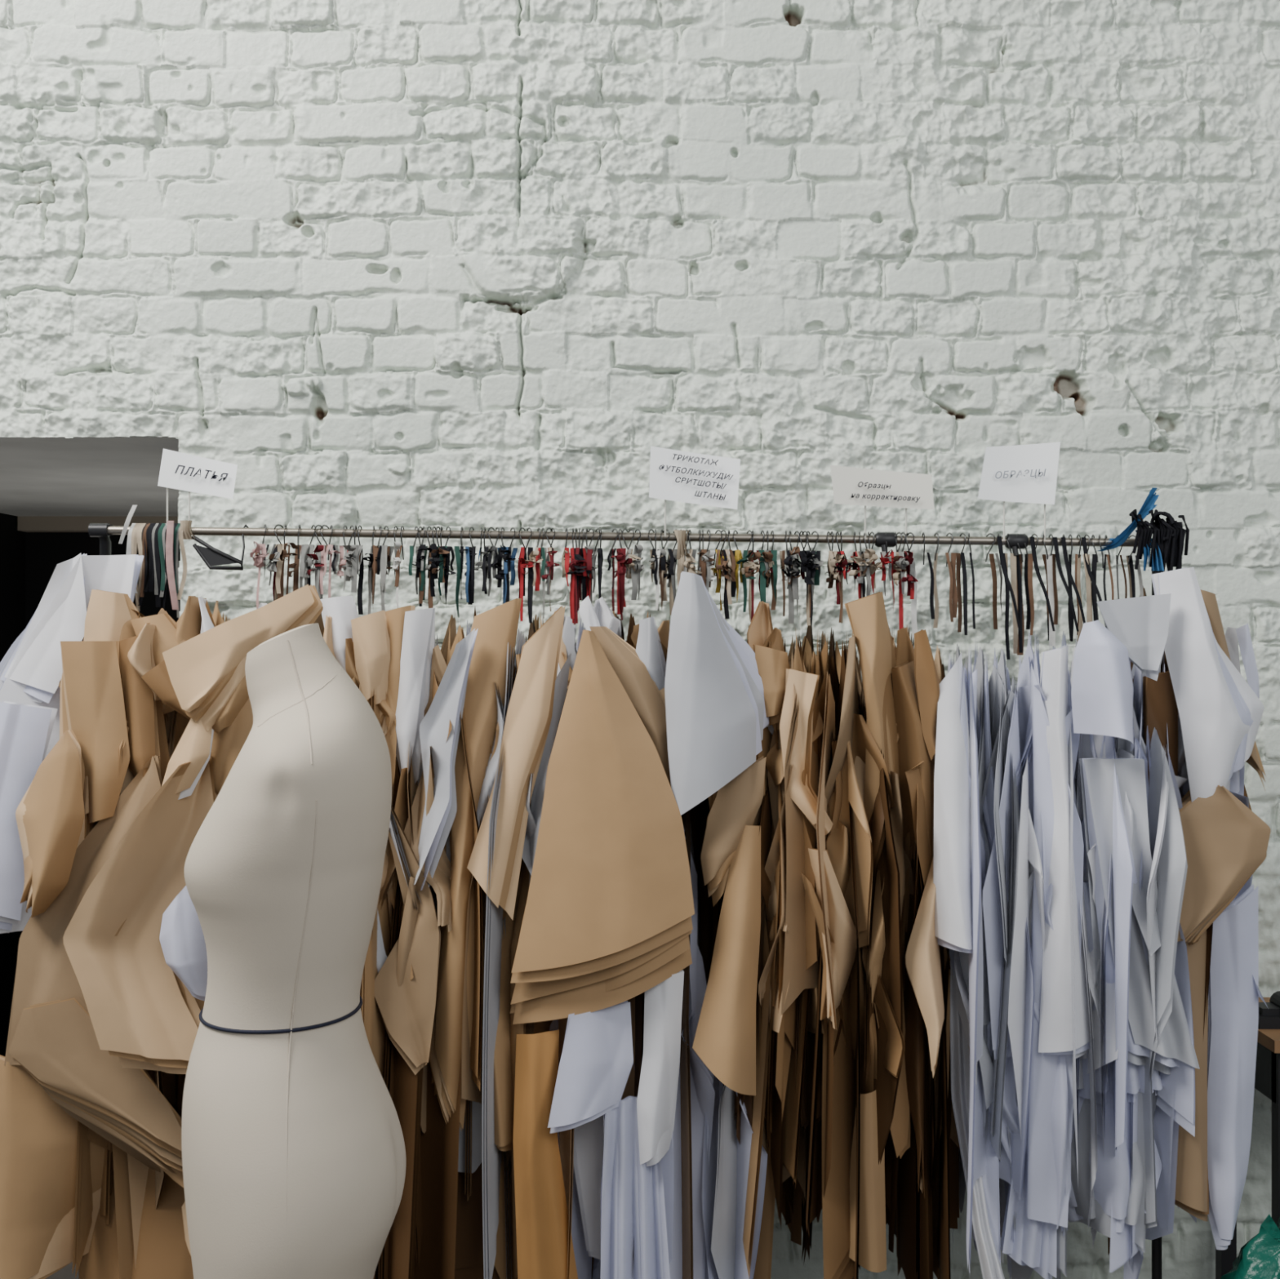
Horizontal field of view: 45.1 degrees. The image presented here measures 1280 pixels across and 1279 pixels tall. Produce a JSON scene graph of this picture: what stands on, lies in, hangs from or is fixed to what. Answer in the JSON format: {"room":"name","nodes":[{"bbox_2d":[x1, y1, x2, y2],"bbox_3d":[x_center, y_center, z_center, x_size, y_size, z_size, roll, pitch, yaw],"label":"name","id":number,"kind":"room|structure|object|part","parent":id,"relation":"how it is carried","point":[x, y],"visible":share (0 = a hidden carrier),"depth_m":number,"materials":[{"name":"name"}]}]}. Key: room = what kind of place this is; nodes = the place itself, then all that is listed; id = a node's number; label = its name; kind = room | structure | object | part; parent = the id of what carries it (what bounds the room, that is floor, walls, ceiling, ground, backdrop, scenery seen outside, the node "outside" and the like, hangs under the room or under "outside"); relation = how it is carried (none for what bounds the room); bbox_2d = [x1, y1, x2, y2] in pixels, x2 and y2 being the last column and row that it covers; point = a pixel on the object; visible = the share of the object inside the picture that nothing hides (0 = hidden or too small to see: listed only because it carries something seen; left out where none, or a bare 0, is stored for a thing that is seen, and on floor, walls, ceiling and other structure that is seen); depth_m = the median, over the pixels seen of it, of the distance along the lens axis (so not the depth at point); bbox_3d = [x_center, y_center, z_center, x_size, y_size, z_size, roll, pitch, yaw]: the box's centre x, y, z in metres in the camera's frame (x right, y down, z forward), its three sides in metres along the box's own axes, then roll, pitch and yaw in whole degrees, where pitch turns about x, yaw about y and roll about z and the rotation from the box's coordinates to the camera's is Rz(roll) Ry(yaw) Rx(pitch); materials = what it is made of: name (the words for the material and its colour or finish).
{"room":"sewing workshop","nodes":[
{"label":"sewing workshop","id":0,"kind":"room"},
{"bbox_2d":[0,512,25,1056],"bbox_3d":[-2.123,0.576,4.150,0.135,1.969,2.020,0,0,0],"label":"wall","id":1,"kind":"structure","parent":0,"point":[12,541],"depth_m":5.02,"materials":[{"name":"black"}]},
{"bbox_2d":[45,1262,79,1278],"bbox_3d":[0.000,1.590,1.890,6.800,0.060,6.700,0,0,0],"label":"floor","id":2,"kind":"structure","parent":0,"point":[65,1273],"depth_m":3.79,"materials":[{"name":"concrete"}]},
{"bbox_2d":[181,622,405,1278],"bbox_3d":[-0.471,0.769,2.066,0.333,1.582,0.364,0,0,11],"label":"mannequin","id":3,"kind":"object","parent":2,"relation":"on","point":[293,1144],"visible":1,"depth_m":1.93,"materials":[{"name":"fabric"}]},
{"bbox_2d":[88,505,1169,1278],"bbox_3d":[-0.016,0.661,2.740,1.920,1.797,0.595,0,0,0],"label":"clothes rack","id":4,"kind":"object","parent":2,"relation":"on","point":[162,539],"visible":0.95,"depth_m":2.72,"materials":[{"name":"silver metal"}]},
{"bbox_2d":[157,448,237,520],"bbox_3d":[-0.779,-0.262,2.724,0.140,0.150,0.022,0,0,0],"label":"paper sign","id":5,"kind":"object","parent":4,"relation":"attached to","point":[178,470],"visible":1,"depth_m":2.72,"materials":[{"name":"white paper"}]},
{"bbox_2d":[191,524,248,570],"bbox_3d":[-0.744,-0.163,2.729,0.100,0.084,0.045,0,0,0],"label":"clothes hanger","id":6,"kind":"object","parent":4,"relation":"hanging from","point":[212,557],"visible":1,"depth_m":2.72,"materials":[{"name":"black plastic"}]},
{"bbox_2d":[0,553,968,1278],"bbox_3d":[-0.332,0.666,2.682,1.840,1.628,0.560,0,0,0],"label":"kraft paper patterns","id":7,"kind":"object","parent":4,"relation":"hanging from","point":[655,961],"visible":0.91,"depth_m":2.54,"materials":[{"name":"brown paper"}]},
{"bbox_3d":[-0.004,-0.183,2.740,1.892,0.038,0.015,0,0,0],"label":"rail","id":8,"kind":"part","parent":4,"relation":"part of","materials":[{"name":"silver metal"}]},
{"bbox_2d":[648,446,740,536],"bbox_3d":[0.096,-0.262,2.724,0.161,0.159,0.022,0,0,0],"label":"paper sign","id":9,"kind":"object","parent":4,"relation":"attached to","point":[685,477],"visible":1,"depth_m":2.72,"materials":[{"name":"white paper"}]},
{"bbox_2d":[830,465,933,537],"bbox_3d":[0.427,-0.244,2.724,0.183,0.129,0.022,0,0,0],"label":"paper sign","id":10,"kind":"object","parent":4,"relation":"attached to","point":[851,486],"visible":1,"depth_m":2.72,"materials":[{"name":"white paper"}]},
{"bbox_2d":[977,442,1060,540],"bbox_3d":[0.668,-0.262,2.724,0.147,0.172,0.022,0,0,0],"label":"paper sign","id":11,"kind":"object","parent":4,"relation":"attached to","point":[1021,473],"visible":1,"depth_m":2.72,"materials":[{"name":"white paper"}]},
{"bbox_2d":[933,593,1199,1278],"bbox_3d":[0.739,0.547,2.693,0.489,1.245,0.496,0,0,11],"label":"paper","id":12,"kind":"object","parent":4,"relation":"hanging from","point":[1060,873],"visible":0.98,"depth_m":2.54,"materials":[{"name":"white paper"}]},
{"bbox_2d":[1097,487,1189,573],"bbox_3d":[0.879,-0.175,2.700,0.159,0.182,0.045,0,0,0],"label":"hangers","id":13,"kind":"object","parent":4,"relation":"attached to","point":[1167,541],"visible":0.98,"depth_m":2.69,"materials":[{"name":"black plastic"}]},
{"bbox_2d":[1107,567,1271,1257],"bbox_3d":[0.964,0.501,2.691,0.258,1.242,0.382,0,0,0],"label":"paper","id":14,"kind":"object","parent":4,"relation":"hanging from","point":[1212,716],"visible":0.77,"depth_m":2.57,"materials":[{"name":"white paper"}]},
{"bbox_2d":[1215,997,1279,1278],"bbox_3d":[1.369,1.134,2.885,0.500,0.852,0.330,0,0,0],"label":"side table","id":15,"kind":"object","parent":2,"relation":"on","point":[1267,1077],"visible":0.27,"depth_m":2.76,"materials":[{"name":"brown wood"}]},
{"bbox_2d":[1257,991,1279,1029],"bbox_3d":[1.182,0.680,2.837,0.115,0.055,0.085,0,0,0],"label":"tape dispenser","id":16,"kind":"object","parent":15,"relation":"on","point":[1269,1016],"visible":0.82,"depth_m":2.81,"materials":[{"name":"black plastic"}]},
{"bbox_2d":[1220,1214,1279,1278],"bbox_3d":[1.105,1.262,2.581,0.238,0.597,0.236,0,0,0],"label":"plastic bag","id":17,"kind":"object","parent":2,"relation":"on","point":[1259,1258],"visible":1,"depth_m":2.57,"materials":[{"name":"green plastic"}]},
{"bbox_2d":[0,434,179,516],"bbox_3d":[-1.412,-0.467,4.125,1.476,0.123,2.070,0,0,0],"label":"ceiling","id":18,"kind":"structure","parent":0,"point":[60,476],"depth_m":3.83,"materials":[{"name":"paint"}]},
{"bbox_2d":[25,532,180,627],"bbox_3d":[-1.432,0.516,5.200,1.516,2.089,0.080,0,0,0],"label":"wall","id":19,"kind":"structure","parent":0,"point":[44,551],"depth_m":5.16,"materials":[{"name":"black"}]},
{"bbox_2d":[17,516,177,532],"bbox_3d":[-1.487,-0.384,5.117,1.126,0.050,0.075,0,0,0],"label":"trim","id":20,"kind":"structure","parent":19,"relation":"attached to","point":[26,524],"depth_m":5.08,"materials":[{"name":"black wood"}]},
{"bbox_2d":[0,0,1279,1278],"bbox_3d":[-0.010,-0.240,3.110,6.780,3.600,0.107,0,0,0],"label":"wall","id":21,"kind":"structure","parent":0,"point":[455,264],"depth_m":3.09,"materials":[{"name":"paint"}]}
]}

